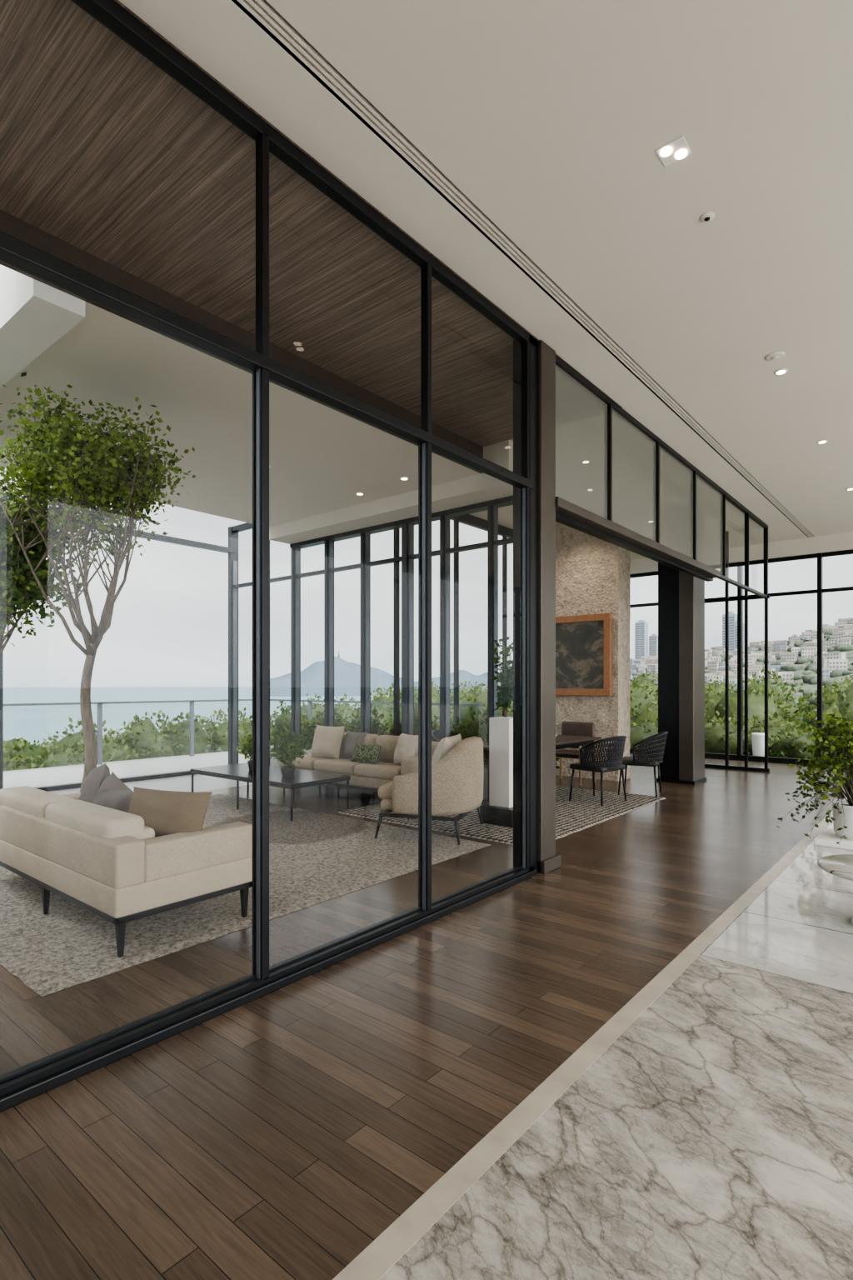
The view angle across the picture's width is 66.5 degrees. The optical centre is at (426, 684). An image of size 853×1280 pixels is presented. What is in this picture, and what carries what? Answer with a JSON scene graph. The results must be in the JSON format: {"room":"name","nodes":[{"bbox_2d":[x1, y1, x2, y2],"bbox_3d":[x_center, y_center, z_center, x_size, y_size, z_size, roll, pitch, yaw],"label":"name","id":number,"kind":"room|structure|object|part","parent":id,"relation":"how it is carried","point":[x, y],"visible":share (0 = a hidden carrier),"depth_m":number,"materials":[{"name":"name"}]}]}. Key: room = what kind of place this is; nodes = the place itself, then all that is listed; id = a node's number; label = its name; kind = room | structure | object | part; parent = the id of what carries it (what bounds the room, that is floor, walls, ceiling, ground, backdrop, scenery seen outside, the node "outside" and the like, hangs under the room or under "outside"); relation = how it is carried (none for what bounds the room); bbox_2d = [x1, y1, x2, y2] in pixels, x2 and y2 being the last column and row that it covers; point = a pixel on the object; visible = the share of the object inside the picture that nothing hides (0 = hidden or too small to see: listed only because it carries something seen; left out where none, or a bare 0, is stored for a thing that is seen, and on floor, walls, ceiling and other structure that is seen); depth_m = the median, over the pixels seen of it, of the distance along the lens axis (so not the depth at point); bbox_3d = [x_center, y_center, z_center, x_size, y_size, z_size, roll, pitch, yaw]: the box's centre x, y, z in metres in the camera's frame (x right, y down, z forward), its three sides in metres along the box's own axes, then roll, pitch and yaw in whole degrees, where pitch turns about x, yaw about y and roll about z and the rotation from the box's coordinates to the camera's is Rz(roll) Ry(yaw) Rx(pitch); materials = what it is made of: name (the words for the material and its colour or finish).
{"room":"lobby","nodes":[
{"label":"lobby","id":0,"kind":"room"},
{"bbox_2d":[0,301,480,527],"bbox_3d":[-0.891,-2.725,7.241,6.075,0.550,18.000,0,0,40],"label":"ceiling","id":1,"kind":"structure","parent":0,"point":[321,456],"depth_m":6.13,"materials":[{"name":"white paint"}]},
{"bbox_2d":[0,264,84,387],"bbox_3d":[-4.495,-2.675,5.880,5.770,0.650,0.300,0,0,40],"label":"beam","id":2,"kind":"structure","parent":1,"relation":"attached to","point":[34,314],"depth_m":4.22,"materials":[{"name":"white paint"}]},
{"bbox_2d":[0,210,483,473],"bbox_3d":[-2.616,-2.725,3.603,0.030,0.550,10.200,0,0,40],"label":"trim","id":3,"kind":"structure","parent":1,"relation":"attached to","point":[11,225],"depth_m":4.69,"materials":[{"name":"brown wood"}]},
{"bbox_2d":[400,476,409,479],"bbox_3d":[-0.264,-2.444,7.695,0.110,0.012,0.110,0,0,40],"label":"recessed light","id":4,"kind":"object","parent":1,"relation":"in","point":[401,477],"visible":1,"depth_m":7.68,"materials":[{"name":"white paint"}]},
{"bbox_2d":[555,355,768,598],"bbox_3d":[3.432,-2.090,8.309,0.180,1.320,7.568,0,0,40],"label":"window","id":5,"kind":"structure","parent":1,"relation":"attached to","point":[618,483],"depth_m":6.70,"materials":[{"name":"clear glass"}]},
{"bbox_2d":[0,0,622,446],"bbox_3d":[-1.958,-2.875,3.057,1.680,0.250,10.200,0,0,40],"label":"ceiling soffit wood","id":6,"kind":"structure","parent":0,"point":[103,152],"depth_m":3.85,"materials":[{"name":"brown wood"}]},
{"bbox_2d":[269,440,513,544],"bbox_3d":[-0.593,-2.630,8.911,4.400,0.740,0.550,0,0,40],"label":"beam","id":7,"kind":"structure","parent":0,"point":[481,487],"depth_m":8.41,"materials":[{"name":"paint"}]},
{"bbox_2d":[0,750,851,1279],"bbox_3d":[-2.239,1.560,8.361,11.670,0.120,18.000,0,0,40],"label":"floor","id":8,"kind":"structure","parent":0,"point":[277,1135],"depth_m":2.74,"materials":[{"name":"brown wood"}]},
{"bbox_2d":[0,520,234,791],"bbox_3d":[-6.873,-0.460,7.439,0.120,3.920,10.740,0,0,40],"label":"window","id":9,"kind":"structure","parent":8,"relation":"on","point":[158,537],"depth_m":10.21,"materials":[{"name":"metal"}]},
{"bbox_2d":[0,793,490,996],"bbox_3d":[-2.340,1.487,6.040,4.493,0.023,3.871,0,0,40],"label":"shag area rug","id":10,"kind":"object","parent":8,"relation":"on","point":[315,857],"visible":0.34,"depth_m":4.47,"materials":[{"name":"grey carpet"}]},
{"bbox_2d":[0,465,89,654],"bbox_3d":[-4.248,-0.397,6.387,1.825,3.795,1.695,0,0,40],"label":"indoor tree","id":11,"kind":"object","parent":10,"relation":"on","point":[19,588],"visible":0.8,"depth_m":6.30,"materials":[{"name":"green plant"}]},
{"bbox_2d":[0,371,195,792],"bbox_3d":[-2.714,-0.463,5.296,1.689,3.887,1.680,0,0,40],"label":"indoor tree","id":12,"kind":"object","parent":10,"relation":"on","point":[90,474],"visible":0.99,"depth_m":5.13,"materials":[{"name":"green plant"}]},
{"bbox_2d":[0,785,252,957],"bbox_3d":[-2.214,1.120,4.518,2.180,0.720,0.900,0,0,40],"label":"sofa","id":13,"kind":"object","parent":10,"relation":"on","point":[104,861],"visible":0.9,"depth_m":3.85,"materials":[{"name":"beige fabric"}]},
{"bbox_2d":[78,762,109,803],"bbox_3d":[-2.452,0.780,4.795,0.428,0.436,0.237,0,0,40],"label":"throw pillow","id":14,"kind":"object","parent":13,"relation":"on","point":[92,782],"visible":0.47,"depth_m":4.68,"materials":[{"name":"grey fabric"}]},
{"bbox_2d":[92,771,133,812],"bbox_3d":[-2.170,0.820,4.508,0.459,0.412,0.210,0,0,40],"label":"throw pillow","id":15,"kind":"object","parent":13,"relation":"on","point":[112,792],"visible":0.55,"depth_m":4.43,"materials":[{"name":"grey fabric"}]},
{"bbox_2d":[128,786,212,837],"bbox_3d":[-1.645,0.820,4.092,0.621,0.310,0.347,0,0,40],"label":"throw pillow","id":16,"kind":"object","parent":13,"relation":"on","point":[167,812],"visible":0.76,"depth_m":4.00,"materials":[{"name":"beige fabric"}]},
{"bbox_2d":[190,762,350,820],"bbox_3d":[-1.977,1.290,8.065,2.050,0.420,0.880,0,0,40],"label":"coffee table","id":17,"kind":"object","parent":10,"relation":"on","point":[239,772],"visible":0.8,"depth_m":7.74,"materials":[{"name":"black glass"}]},
{"bbox_2d":[236,732,269,770],"bbox_3d":[-2.181,0.831,8.251,0.489,0.497,0.486,0,0,40],"label":"potted shrub","id":18,"kind":"object","parent":17,"relation":"on","point":[247,742],"visible":0.34,"depth_m":8.18,"materials":[{"name":"green plant"}]},
{"bbox_2d":[269,729,309,777],"bbox_3d":[-1.635,0.799,7.684,0.476,0.562,0.513,0,0,40],"label":"potted shrub","id":19,"kind":"object","parent":17,"relation":"on","point":[297,748],"visible":1,"depth_m":7.60,"materials":[{"name":"green plant"}]},
{"bbox_2d":[375,733,484,844],"bbox_3d":[0.074,0.994,6.584,0.975,0.979,1.102,0,0,18],"label":"armchair","id":20,"kind":"object","parent":10,"relation":"on","point":[457,770],"visible":0.95,"depth_m":6.12,"materials":[{"name":"beige fabric"}]},
{"bbox_2d":[3,495,513,804],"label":"window","id":21,"kind":"structure","parent":8,"relation":"on","point":[407,557],"depth_m":9.39,"materials":[{"name":"metal"}]},
{"bbox_3d":[-5.589,0.960,8.088,6.335,1.280,13.370,0,0,40],"label":"balcony railing","id":22,"kind":"part","parent":21,"relation":"part of","materials":[{"name":"clear glass"}]},
{"bbox_2d":[0,0,538,1112],"bbox_3d":[-1.806,-0.625,1.988,0.110,4.250,8.750,0,0,40],"label":"frame","id":23,"kind":"structure","parent":8,"relation":"on","point":[17,1086],"depth_m":3.19,"materials":[{"name":"black metal"}]},
{"bbox_2d":[277,732,439,799],"bbox_3d":[-0.909,1.080,8.686,2.500,0.840,0.800,0,0,40],"label":"sofa","id":24,"kind":"object","parent":8,"relation":"on","point":[364,776],"visible":0.5,"depth_m":8.30,"materials":[{"name":"beige fabric"}]},
{"bbox_2d":[310,725,344,759],"bbox_3d":[-1.359,0.780,8.928,0.515,0.439,0.277,0,0,40],"label":"throw pillow","id":25,"kind":"object","parent":24,"relation":"on","point":[327,741],"visible":1,"depth_m":8.83,"materials":[{"name":"fabric"}]},
{"bbox_2d":[342,730,366,756],"bbox_3d":[-0.974,0.800,8.765,0.409,0.344,0.217,0,0,40],"label":"throw pillow","id":26,"kind":"object","parent":24,"relation":"on","point":[352,738],"visible":0.73,"depth_m":8.70,"materials":[{"name":"grey fabric"}]},
{"bbox_2d":[351,742,381,764],"bbox_3d":[-0.774,0.880,8.379,0.460,0.239,0.197,0,0,40],"label":"throw pillow","id":27,"kind":"object","parent":24,"relation":"on","point":[370,753],"visible":1,"depth_m":8.28,"materials":[{"name":"green fabric"}]},
{"bbox_2d":[394,732,418,763],"bbox_3d":[-0.249,0.800,8.072,0.436,0.382,0.280,0,0,40],"label":"throw pillow","id":28,"kind":"object","parent":24,"relation":"on","point":[407,745],"visible":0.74,"depth_m":7.96,"materials":[{"name":"fabric"}]},
{"bbox_2d":[270,700,560,798],"bbox_3d":[-0.585,0.887,10.080,5.775,1.226,0.964,0,0,40],"label":"hedge","id":29,"kind":"object","parent":8,"relation":"on","point":[479,728],"visible":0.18,"depth_m":10.23,"materials":[{"name":"plant"}]},
{"bbox_2d":[393,514,513,735],"bbox_3d":[1.861,-0.625,11.942,0.080,4.250,7.250,0,0,40],"label":"window","id":30,"kind":"structure","parent":8,"relation":"on","point":[467,519],"depth_m":10.23,"materials":[{"name":"black metal"}]},
{"bbox_2d":[336,785,665,844],"bbox_3d":[1.057,1.489,8.124,2.656,0.018,3.468,0,0,40],"label":"dining rug","id":31,"kind":"object","parent":8,"relation":"on","point":[584,810],"visible":0.4,"depth_m":7.43,"materials":[{"name":"grey carpet"}]},
{"bbox_2d":[431,730,464,741],"bbox_3d":[0.369,1.056,8.924,0.617,0.858,0.659,0,0,40],"label":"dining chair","id":32,"kind":"object","parent":31,"relation":"on","point":[435,733],"visible":0.14,"depth_m":9.07,"materials":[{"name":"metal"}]},
{"bbox_2d":[480,636,513,827],"bbox_3d":[0.856,0.489,7.024,0.400,2.022,0.400,0,0,40],"label":"potted plant","id":33,"kind":"object","parent":31,"relation":"on","point":[499,811],"visible":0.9,"depth_m":6.93,"materials":[{"name":"green plant"}]},
{"bbox_2d":[482,735,600,782],"bbox_3d":[1.365,1.123,8.779,1.080,0.756,2.250,0,0,40],"label":"dining table","id":34,"kind":"object","parent":31,"relation":"on","point":[563,741],"visible":0.21,"depth_m":8.87,"materials":[{"name":"brown wood"}]},
{"bbox_2d":[569,735,626,805],"bbox_3d":[2.225,1.056,8.284,0.659,0.858,0.617,0,0,-40],"label":"dining chair","id":35,"kind":"object","parent":31,"relation":"on","point":[614,759],"visible":1,"depth_m":8.05,"materials":[{"name":"black wicker"}]},
{"bbox_2d":[618,731,668,797],"bbox_3d":[2.964,1.056,8.861,0.617,0.858,0.659,0,0,26],"label":"dining chair","id":36,"kind":"object","parent":31,"relation":"on","point":[652,759],"visible":0.99,"depth_m":8.61,"materials":[{"name":"black wicker"}]},
{"bbox_2d":[513,335,560,874],"bbox_3d":[0.894,-0.625,5.270,0.220,4.250,0.410,0,0,40],"label":"column","id":37,"kind":"structure","parent":8,"relation":"on","point":[543,857],"depth_m":5.17,"materials":[{"name":"black metal"}]},
{"bbox_2d":[555,721,597,785],"bbox_3d":[2.223,1.040,10.030,0.640,0.921,0.590,0,0,40],"label":"dining chair","id":38,"kind":"object","parent":8,"relation":"on","point":[572,728],"visible":0.41,"depth_m":10.12,"materials":[{"name":"brown leather"}]},
{"bbox_2d":[705,530,770,772],"bbox_3d":[5.227,-0.625,11.778,1.792,4.250,0.100,0,0,40],"label":"glass screen","id":39,"kind":"object","parent":8,"relation":"on","point":[746,597],"visible":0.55,"depth_m":11.43,"materials":[{"name":"black metal"}]},
{"bbox_2d":[118,0,852,539],"bbox_3d":[3.901,-2.875,3.260,6.165,0.250,18.000,0,0,40],"label":"ceiling","id":40,"kind":"structure","parent":0,"point":[552,117],"depth_m":3.45,"materials":[{"name":"paint"}]},
{"bbox_2d":[231,0,814,537],"bbox_3d":[1.488,-2.874,5.264,0.110,0.251,18.000,0,0,40],"label":"ceiling vent","id":41,"kind":"object","parent":40,"relation":"in","point":[261,12],"visible":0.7,"depth_m":3.61,"materials":[{"name":"black metal"}]},
{"bbox_2d":[655,135,692,167],"bbox_3d":[1.274,-2.744,3.349,0.140,0.012,0.140,0,0,40],"label":"recessed light","id":42,"kind":"object","parent":40,"relation":"in","point":[677,149],"visible":1,"depth_m":3.34,"materials":[{"name":"white paint"}]},
{"bbox_2d":[700,211,714,222],"bbox_3d":[1.650,-2.741,3.817,0.080,0.018,0.080,0,0,40],"label":"sprinkler head","id":43,"kind":"object","parent":40,"relation":"attached to","point":[707,217],"visible":1,"depth_m":3.80},
{"bbox_2d":[765,351,785,360],"bbox_3d":[2.914,-2.741,5.432,0.150,0.018,0.150,0,0,40],"label":"smoke detector","id":44,"kind":"object","parent":40,"relation":"attached to","point":[774,356],"visible":1,"depth_m":5.41,"materials":[{"name":"paint"}]},
{"bbox_2d":[774,368,788,374],"bbox_3d":[3.109,-2.744,5.699,0.110,0.012,0.110,0,0,40],"label":"recessed light","id":45,"kind":"object","parent":40,"relation":"in","point":[782,371],"visible":1,"depth_m":5.69,"materials":[{"name":"white paint"}]},
{"bbox_2d":[817,439,828,444],"bbox_3d":[4.470,-2.744,7.337,0.110,0.012,0.110,0,0,40],"label":"recessed light","id":46,"kind":"object","parent":40,"relation":"in","point":[824,441],"visible":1,"depth_m":7.32,"materials":[{"name":"white paint"}]},
{"bbox_2d":[332,795,850,1279],"bbox_3d":[2.284,1.560,4.603,0.090,0.121,18.000,0,0,40],"label":"trim","id":47,"kind":"structure","parent":0,"point":[390,1246],"depth_m":2.26,"materials":[{"name":"stone"}]},
{"bbox_2d":[555,521,630,781],"bbox_3d":[2.458,-0.625,10.852,1.771,4.250,0.484,0,0,40],"label":"stone wall","id":48,"kind":"structure","parent":0,"point":[593,577],"depth_m":10.39,"materials":[{"name":"stone"}]},
{"bbox_2d":[555,612,612,695],"bbox_3d":[2.391,-0.475,10.507,1.250,1.290,0.080,0,0,40],"label":"framed painting","id":49,"kind":"object","parent":48,"relation":"attached to","point":[583,642],"visible":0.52,"depth_m":10.38,"materials":[{"name":"orange wood"}]},
{"bbox_2d":[379,955,852,1279],"bbox_3d":[1.020,1.560,-1.010,5.140,0.120,7.750,0,0,40],"label":"floor","id":50,"kind":"structure","parent":0,"point":[712,1139],"depth_m":2.05,"materials":[{"name":"white stone"}]},
{"bbox_2d":[470,407,787,559],"bbox_3d":[3.062,-2.875,10.587,3.580,0.250,7.800,0,0,40],"label":"ceiling","id":51,"kind":"structure","parent":0,"point":[735,517],"depth_m":11.20,"materials":[{"name":"paint"}]},
{"bbox_2d":[656,562,706,784],"bbox_3d":[3.984,-0.625,10.178,0.600,4.250,0.590,0,0,40],"label":"column","id":52,"kind":"structure","parent":0,"point":[681,594],"depth_m":10.00,"materials":[{"name":"black metal"}]},
{"bbox_2d":[630,532,852,574],"bbox_3d":[8.116,-2.600,11.491,10.200,0.300,0.250,0,0,40],"label":"header beam","id":53,"kind":"structure","parent":0,"point":[842,542],"depth_m":12.39,"materials":[{"name":"paint"}]},
{"bbox_2d":[630,549,852,766],"bbox_3d":[8.100,-0.475,11.471,10.270,3.950,0.140,0,0,40],"label":"window","id":54,"kind":"structure","parent":53,"relation":"attached to","point":[820,556],"depth_m":12.57,"materials":[{"name":"black metal"}]},
{"bbox_2d":[700,820,852,994],"bbox_3d":[6.771,1.560,5.913,5.140,0.120,10.250,0,0,40],"label":"floor tile","id":55,"kind":"structure","parent":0,"point":[800,927],"depth_m":4.00,"materials":[{"name":"stone"}]},
{"bbox_2d":[776,705,852,849],"bbox_3d":[3.947,0.852,6.180,1.127,1.296,1.201,0,0,40],"label":"potted plant","id":56,"kind":"object","parent":55,"relation":"on","point":[842,837],"visible":1,"depth_m":6.12,"materials":[{"name":"green plant"}]},
{"bbox_2d":[817,854,852,924],"bbox_3d":[2.824,1.317,4.025,0.690,0.365,0.690,0,0,40],"label":"side table","id":57,"kind":"object","parent":55,"relation":"on","point":[839,865],"visible":1,"depth_m":4.10,"materials":[{"name":"white stone"}]},
{"label":"outside","id":58,"kind":"structure","parent":0,"visible":0},
{"bbox_2d":[796,701,817,710],"bbox_3d":[14.132,21.417,66.264,222.950,39.234,200.000,0,0,40],"label":"ground","id":59,"kind":"structure","parent":58,"point":[811,702],"depth_m":83.51,"materials":[{"name":"green plant"}]},
{"bbox_2d":[3,680,499,771],"bbox_3d":[-7.606,1.907,18.332,9.241,4.373,27.986,0,0,40],"label":"hedge","id":60,"kind":"object","parent":59,"relation":"on","point":[142,740],"visible":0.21,"depth_m":14.79,"materials":[{"name":"green plant"}]},
{"bbox_2d":[370,668,852,759],"bbox_3d":[11.095,0.980,20.949,24.558,3.376,18.661,0,0,40],"label":"shrubs","id":61,"kind":"object","parent":59,"relation":"on","point":[787,732],"visible":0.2,"depth_m":16.84,"materials":[{"name":"green plant"}]},
{"bbox_2d":[751,732,764,756],"bbox_3d":[6.919,1.400,13.493,0.300,0.800,0.300,0,0,40],"label":"pot","id":62,"kind":"object","parent":59,"relation":"on","point":[758,738],"visible":0.56,"depth_m":13.38,"materials":[{"name":"white ceramic"}]},
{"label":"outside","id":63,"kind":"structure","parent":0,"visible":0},
{"bbox_2d":[630,634,852,698],"bbox_3d":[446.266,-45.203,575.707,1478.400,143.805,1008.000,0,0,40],"label":"hillside","id":64,"kind":"structure","parent":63,"point":[849,654],"depth_m":499.37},
{"bbox_2d":[635,620,648,659],"bbox_3d":[311.835,-61.739,942.145,14.000,64.323,14.100,0,0,40],"label":"apartment tower","id":65,"kind":"structure","parent":64,"relation":"on","point":[641,627],"depth_m":937.05,"materials":[{"name":"concrete"}]},
{"bbox_2d":[649,633,658,655],"bbox_3d":[330.990,-52.280,944.432,11.200,44.039,11.300,0,0,40],"label":"apartment tower","id":66,"kind":"structure","parent":64,"relation":"on","point":[653,639],"depth_m":939.57,"materials":[{"name":"concrete"}]},
{"bbox_2d":[722,611,737,650],"bbox_3d":[367.478,-61.912,786.709,14.000,52.776,14.100,0,0,40],"label":"apartment tower","id":67,"kind":"structure","parent":64,"relation":"on","point":[732,617],"depth_m":780.07,"materials":[{"name":"concrete"}]},
{"bbox_2d":[735,620,744,649],"bbox_3d":[375.231,-56.938,780.268,11.200,40.323,11.300,0,0,40],"label":"apartment tower","id":68,"kind":"structure","parent":64,"relation":"on","point":[736,623],"depth_m":777.22,"materials":[{"name":"concrete"}]},
{"bbox_2d":[630,617,852,684],"bbox_3d":[387.042,-53.034,652.534,688.712,128.640,440.870,0,0,40],"label":"hillside houses","id":69,"kind":"structure","parent":64,"relation":"on","point":[835,660],"depth_m":601.47,"materials":[{"name":"concrete"}]},
{"bbox_2d":[631,620,852,719],"bbox_3d":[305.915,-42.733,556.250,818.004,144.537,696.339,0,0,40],"label":"hillside trees","id":70,"kind":"object","parent":64,"relation":"on","point":[810,676],"visible":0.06,"depth_m":523.20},
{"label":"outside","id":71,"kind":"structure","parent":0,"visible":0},
{"bbox_2d":[3,686,389,746],"bbox_3d":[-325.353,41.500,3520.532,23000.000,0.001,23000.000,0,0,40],"label":"sea","id":72,"kind":"structure","parent":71,"point":[31,722],"depth_m":1221.54,"materials":[{"name":"liquid"}]},
{"bbox_2d":[250,650,401,696],"bbox_3d":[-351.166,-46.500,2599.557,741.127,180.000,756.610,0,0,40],"label":"island","id":73,"kind":"object","parent":72,"relation":"on","point":[347,674],"visible":0.52,"depth_m":2457.36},
{"bbox_2d":[414,670,499,693],"bbox_3d":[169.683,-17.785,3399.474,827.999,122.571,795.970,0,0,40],"label":"island","id":74,"kind":"object","parent":72,"relation":"on","point":[464,676],"visible":0.27,"depth_m":3268.22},
{"bbox_2d":[450,680,500,694],"bbox_3d":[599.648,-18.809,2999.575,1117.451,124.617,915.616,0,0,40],"label":"island","id":75,"kind":"object","parent":72,"relation":"on","point":[478,682],"visible":0.06,"depth_m":2939.28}
]}

